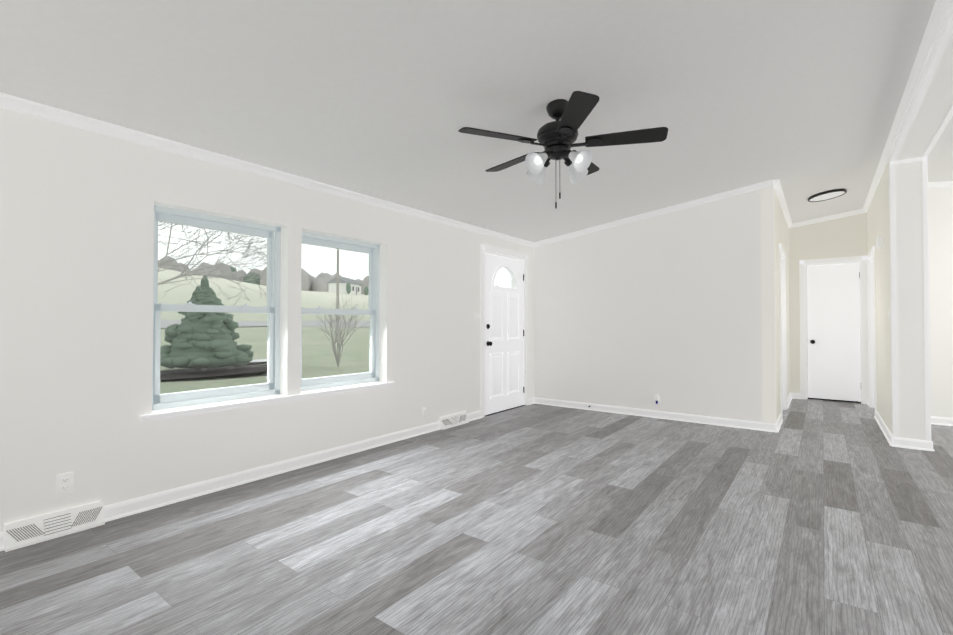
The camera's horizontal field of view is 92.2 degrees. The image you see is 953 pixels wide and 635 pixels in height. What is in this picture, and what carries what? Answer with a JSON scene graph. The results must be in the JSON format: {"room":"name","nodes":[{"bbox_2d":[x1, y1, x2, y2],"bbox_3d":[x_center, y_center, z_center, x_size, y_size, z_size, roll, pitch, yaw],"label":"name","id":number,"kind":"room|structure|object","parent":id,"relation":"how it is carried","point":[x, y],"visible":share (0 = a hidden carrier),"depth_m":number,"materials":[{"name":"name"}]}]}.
{"room":"empty living room","nodes":[
{"label":"empty living room","id":0,"kind":"room"},
{"bbox_2d":[0,107,533,532],"bbox_3d":[-1.218,-0.445,4.115,0.200,3.300,6.760,-1,-1,37],"label":"wall","id":1,"kind":"structure","parent":0,"point":[76,271],"depth_m":2.82,"materials":[{"name":"paint"}]},
{"bbox_2d":[0,532,3,550],"bbox_3d":[-2.716,1.132,1.923,0.026,0.086,1.030,-1,-1,37],"label":"baseboard","id":2,"kind":"structure","parent":1,"relation":"attached to","point":[2,533],"depth_m":2.33,"materials":[{"name":"white wood"}]},
{"bbox_2d":[4,499,104,551],"bbox_3d":[-2.272,1.113,2.484,0.058,0.139,0.400,-1,-1,37],"label":"air vent","id":3,"kind":"object","parent":1,"relation":"in","point":[37,529],"visible":1,"depth_m":2.46,"materials":[{"name":"white metal"}]},
{"bbox_2d":[57,472,73,495],"bbox_3d":[-2.271,0.919,2.530,0.008,0.115,0.070,-1,-1,37],"label":"electrical outlet","id":4,"kind":"object","parent":1,"relation":"attached to","point":[65,481],"visible":1,"depth_m":2.53,"materials":[{"name":"white plastic"}]},
{"bbox_2d":[152,205,280,409],"bbox_3d":[-1.874,-0.061,3.324,0.090,1.330,0.906,-1,-1,37],"label":"window","id":5,"kind":"structure","parent":1,"relation":"in","point":[271,309],"depth_m":3.32,"materials":[{"name":"clear glass"}]},
{"bbox_2d":[139,381,394,422],"bbox_3d":[-1.430,0.634,3.624,0.036,0.048,2.075,-1,-1,37],"label":"window sill","id":6,"kind":"structure","parent":1,"relation":"attached to","point":[199,410],"depth_m":3.35,"materials":[{"name":"white wood"}]},
{"bbox_2d":[0,92,535,247],"bbox_3d":[-1.076,-1.085,4.104,0.050,0.066,6.380,-1,-1,37],"label":"crown molding","id":7,"kind":"structure","parent":1,"relation":"attached to","point":[9,102],"depth_m":3.10,"materials":[{"name":"white wood"}]},
{"bbox_2d":[104,421,440,521],"bbox_3d":[-1.282,1.158,3.822,0.026,0.086,2.930,-1,-1,37],"label":"baseboard","id":8,"kind":"structure","parent":1,"relation":"attached to","point":[142,504],"depth_m":3.32,"materials":[{"name":"white wood"}]},
{"bbox_2d":[301,231,379,390],"bbox_3d":[-1.257,-0.050,4.141,0.090,1.330,0.908,-1,-1,37],"label":"window","id":9,"kind":"structure","parent":1,"relation":"in","point":[371,250],"depth_m":4.23,"materials":[{"name":"white plastic"}]},
{"bbox_2d":[422,407,426,418],"bbox_3d":[-0.547,0.999,4.811,0.008,0.115,0.070,-1,-1,37],"label":"electrical outlet","id":10,"kind":"object","parent":1,"relation":"attached to","point":[424,412],"visible":1,"depth_m":4.81,"materials":[{"name":"white plastic"}]},
{"bbox_2d":[439,410,468,429],"bbox_3d":[-0.250,1.150,5.161,0.058,0.139,0.450,-1,-1,37],"label":"air vent","id":11,"kind":"object","parent":1,"relation":"in","point":[453,420],"visible":1,"depth_m":5.13,"materials":[{"name":"white metal"}]},
{"bbox_2d":[467,411,481,420],"bbox_3d":[-0.034,1.180,5.473,0.026,0.086,0.309,-1,-1,37],"label":"baseboard","id":12,"kind":"structure","parent":1,"relation":"attached to","point":[475,415],"depth_m":5.48,"materials":[{"name":"white wood"}]},
{"bbox_2d":[480,244,527,417],"bbox_3d":[0.312,0.171,6.118,0.216,2.124,1.117,-1,-1,37],"label":"door frame","id":13,"kind":"structure","parent":1,"relation":"attached to","point":[484,249],"depth_m":5.83,"materials":[{"name":"white wood"}]},
{"bbox_2d":[485,253,523,414],"bbox_3d":[0.394,0.211,6.069,0.106,2.016,0.951,-1,-1,37],"label":"entry door","id":14,"kind":"structure","parent":1,"relation":"in","point":[504,348],"depth_m":6.04,"materials":[{"name":"white wood"}]},
{"bbox_2d":[0,398,952,634],"bbox_3d":[3.055,1.247,2.781,8.600,0.120,9.820,-1,-1,37],"label":"floor","id":15,"kind":"structure","parent":0,"point":[818,517],"depth_m":2.40,"materials":[{"name":"laminate"}]},
{"bbox_2d":[874,410,895,446],"bbox_3d":[4.400,1.173,4.966,0.026,0.086,1.698,-1,-1,37],"label":"baseboard","id":16,"kind":"structure","parent":15,"relation":"on","point":[891,440],"depth_m":4.72,"materials":[{"name":"white wood"}]},
{"bbox_2d":[889,3,952,440],"bbox_3d":[1.994,-0.226,1.755,0.037,2.626,6.472,-1,-1,37],"label":"door frame","id":17,"kind":"structure","parent":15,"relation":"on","point":[947,29],"depth_m":4.18,"materials":[{"name":"white wood"}]},
{"bbox_2d":[0,0,952,242],"bbox_3d":[3.055,-1.456,2.818,9.200,0.842,10.220,-1,-1,37],"label":"ceiling","id":18,"kind":"structure","parent":0,"point":[387,100],"depth_m":2.69,"materials":[{"name":"paint"}]},
{"bbox_2d":[458,91,667,207],"bbox_3d":[0.536,-1.046,2.992,1.278,0.676,1.246,-1,-1,37],"label":"ceiling fan","id":19,"kind":"object","parent":18,"relation":"hanging from","point":[557,138],"visible":1,"depth_m":2.85,"materials":[{"name":"black metal"}]},
{"bbox_2d":[808,189,846,201],"bbox_3d":[4.307,-1.499,5.633,0.384,0.077,0.384,-1,-1,37],"label":"hall ceiling light","id":20,"kind":"object","parent":18,"relation":"attached to","point":[827,195],"visible":1,"depth_m":5.60,"materials":[{"name":"black"}]},
{"bbox_2d":[533,186,774,422],"bbox_3d":[2.036,-0.422,5.817,2.940,3.300,0.120,-1,-1,37],"label":"wall","id":21,"kind":"structure","parent":0,"point":[640,314],"depth_m":5.57,"materials":[{"name":"paint"}]},
{"bbox_2d":[528,397,779,432],"bbox_3d":[1.995,1.184,5.720,2.966,0.086,0.050,-1,-1,37],"label":"baseboard","id":22,"kind":"structure","parent":21,"relation":"attached to","point":[769,427],"depth_m":5.52,"materials":[{"name":"white wood"}]},
{"bbox_2d":[654,394,659,404],"bbox_3d":[2.194,1.001,5.576,0.070,0.132,0.045,-1,-1,37],"label":"electrical outlet","id":23,"kind":"object","parent":21,"relation":"attached to","point":[656,399],"visible":1,"depth_m":5.57,"materials":[{"name":"white plastic"}]},
{"bbox_2d":[536,179,779,246],"bbox_3d":[2.029,-1.248,5.728,2.930,0.436,0.050,-1,-1,37],"label":"crown molding","id":24,"kind":"structure","parent":21,"relation":"attached to","point":[776,183],"depth_m":5.49,"materials":[{"name":"white wood"}]},
{"bbox_2d":[760,186,789,423],"bbox_3d":[3.999,-0.419,6.077,0.120,3.300,2.900,-1,-1,37],"label":"wall","id":25,"kind":"structure","parent":0,"point":[780,231],"depth_m":4.95,"materials":[{"name":"paint"}]},
{"bbox_2d":[777,413,782,426],"bbox_3d":[3.410,1.176,5.154,0.026,0.086,0.732,-1,-1,37],"label":"baseboard","id":26,"kind":"structure","parent":25,"relation":"attached to","point":[780,419],"depth_m":5.25,"materials":[{"name":"white wood"}]},
{"bbox_2d":[779,243,786,418],"bbox_3d":[3.855,0.174,5.864,0.136,2.108,0.916,-1,-1,37],"label":"door frame","id":27,"kind":"structure","parent":25,"relation":"attached to","point":[782,255],"depth_m":6.13,"materials":[{"name":"white wood"}]},
{"bbox_2d":[780,185,795,227],"bbox_3d":[4.033,-1.429,5.995,0.050,0.066,2.770,-1,-1,37],"label":"crown molding","id":28,"kind":"structure","parent":25,"relation":"attached to","point":[783,204],"depth_m":6.09,"materials":[{"name":"white wood"}]},
{"bbox_2d":[787,393,795,408],"bbox_3d":[4.521,1.196,6.625,0.026,0.086,1.122,-1,-1,37],"label":"baseboard","id":29,"kind":"structure","parent":25,"relation":"attached to","point":[790,397],"depth_m":6.67,"materials":[{"name":"white wood"}]},
{"bbox_2d":[789,212,867,402],"bbox_3d":[5.313,-0.408,6.838,1.300,3.300,0.140,-1,-1,37],"label":"wall","id":30,"kind":"structure","parent":0,"point":[847,236],"depth_m":6.93,"materials":[{"name":"paint"}]},
{"bbox_2d":[793,209,863,226],"bbox_3d":[5.204,-1.477,6.816,0.810,0.183,0.050,-1,-1,37],"label":"crown molding","id":31,"kind":"structure","parent":30,"relation":"attached to","point":[855,212],"depth_m":6.80,"materials":[{"name":"white wood"}]},
{"bbox_2d":[799,256,867,403],"bbox_3d":[5.302,0.183,6.816,0.796,2.118,0.136,-1,-1,37],"label":"door frame","id":32,"kind":"structure","parent":30,"relation":"attached to","point":[867,328],"depth_m":6.79,"materials":[{"name":"white wood"}]},
{"bbox_2d":[807,263,860,401],"bbox_3d":[5.285,0.213,6.784,0.630,2.004,0.097,-1,-1,37],"label":"hall door","id":33,"kind":"structure","parent":30,"relation":"in","point":[833,332],"depth_m":6.79,"materials":[{"name":"white wood"}]},
{"bbox_2d":[867,157,925,440],"bbox_3d":[4.888,-0.428,5.405,0.250,3.300,2.900,-1,-1,37],"label":"wall column","id":34,"kind":"structure","parent":0,"point":[910,300],"depth_m":4.27,"materials":[{"name":"paint"}]},
{"bbox_2d":[864,246,876,410],"bbox_3d":[5.286,0.175,5.936,0.266,2.108,0.896,-1,-1,37],"label":"door frame","id":35,"kind":"structure","parent":34,"relation":"attached to","point":[869,260],"depth_m":6.29,"materials":[{"name":"white wood"}]},
{"bbox_2d":[876,235,882,248],"bbox_3d":[4.360,-0.814,4.957,0.048,0.130,0.130,-1,-1,37],"label":"smoke detector","id":36,"kind":"object","parent":34,"relation":"attached to","point":[879,242],"visible":1,"depth_m":4.91,"materials":[{"name":"white plastic"}]},
{"bbox_2d":[860,0,951,212],"bbox_3d":[2.792,-1.588,2.893,0.050,0.066,9.220,-1,-1,37],"label":"crown molding","id":37,"kind":"structure","parent":34,"relation":"attached to","point":[930,36],"depth_m":3.07,"materials":[{"name":"white wood"}]},
{"bbox_2d":[916,440,934,450],"bbox_3d":[4.572,1.170,4.735,0.026,0.086,1.536,-1,-1,37],"label":"baseboard","id":38,"kind":"structure","parent":34,"relation":"attached to","point":[928,445],"depth_m":4.15,"materials":[{"name":"white wood"}]},
{"bbox_2d":[890,0,952,160],"bbox_3d":[2.074,-1.818,1.697,0.250,0.620,6.440,-1,-1,37],"label":"header beam","id":39,"kind":"structure","parent":0,"point":[935,106],"depth_m":3.26,"materials":[{"name":"paint"}]},
{"bbox_2d":[928,187,952,417],"bbox_3d":[6.760,-0.444,4.191,4.200,3.300,0.120,-1,-1,37],"label":"wall","id":40,"kind":"structure","parent":0,"point":[940,210],"depth_m":5.22,"materials":[{"name":"paint"}]},
{"bbox_2d":[928,181,952,187],"bbox_3d":[6.665,-1.315,4.168,3.930,0.580,0.050,-1,-1,37],"label":"crown molding","id":41,"kind":"structure","parent":40,"relation":"attached to","point":[947,183],"depth_m":5.22,"materials":[{"name":"white wood"}]},
{"bbox_2d":[931,416,952,425],"bbox_3d":[6.652,1.163,4.160,4.040,0.086,0.026,-1,-1,37],"label":"baseboard","id":42,"kind":"structure","parent":40,"relation":"attached to","point":[934,420],"depth_m":5.20,"materials":[{"name":"white wood"}]},
{"label":"outside","id":43,"kind":"structure","parent":0,"visible":0},
{"bbox_2d":[158,268,369,393],"bbox_3d":[-33.362,-3.896,119.238,189.790,14.938,230.000,-1,-1,37],"label":"ground","id":44,"kind":"structure","parent":43,"point":[313,353],"depth_m":34.06,"materials":[{"name":"green plant"}]},
{"bbox_2d":[158,222,369,370],"bbox_3d":[-9.155,-2.135,14.688,10.675,8.496,15.541,-1,-1,37],"label":"trees","id":45,"kind":"object","parent":44,"relation":"on","point":[208,325],"depth_m":16.41,"materials":[{"name":"green plant"}]},
{"bbox_2d":[158,256,497,293],"bbox_3d":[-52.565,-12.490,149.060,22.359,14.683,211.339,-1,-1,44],"label":"tree","id":46,"kind":"object","parent":44,"relation":"on","point":[328,277],"depth_m":132.32,"materials":[{"name":"plant"}]},
{"bbox_2d":[336,249,338,315],"bbox_3d":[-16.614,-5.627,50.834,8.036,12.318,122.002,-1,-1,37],"label":"pole","id":47,"kind":"object","parent":44,"relation":"on","point":[337,287],"depth_m":49.50,"materials":[{"name":"grey wood"}]},
{"bbox_2d":[327,277,367,294],"bbox_3d":[-30.768,-7.293,109.315,6.263,4.450,11.758,0,-1,8],"label":"house","id":48,"kind":"structure","parent":44,"relation":"on","point":[345,286],"depth_m":105.52,"materials":[{"name":"white"}]}
]}

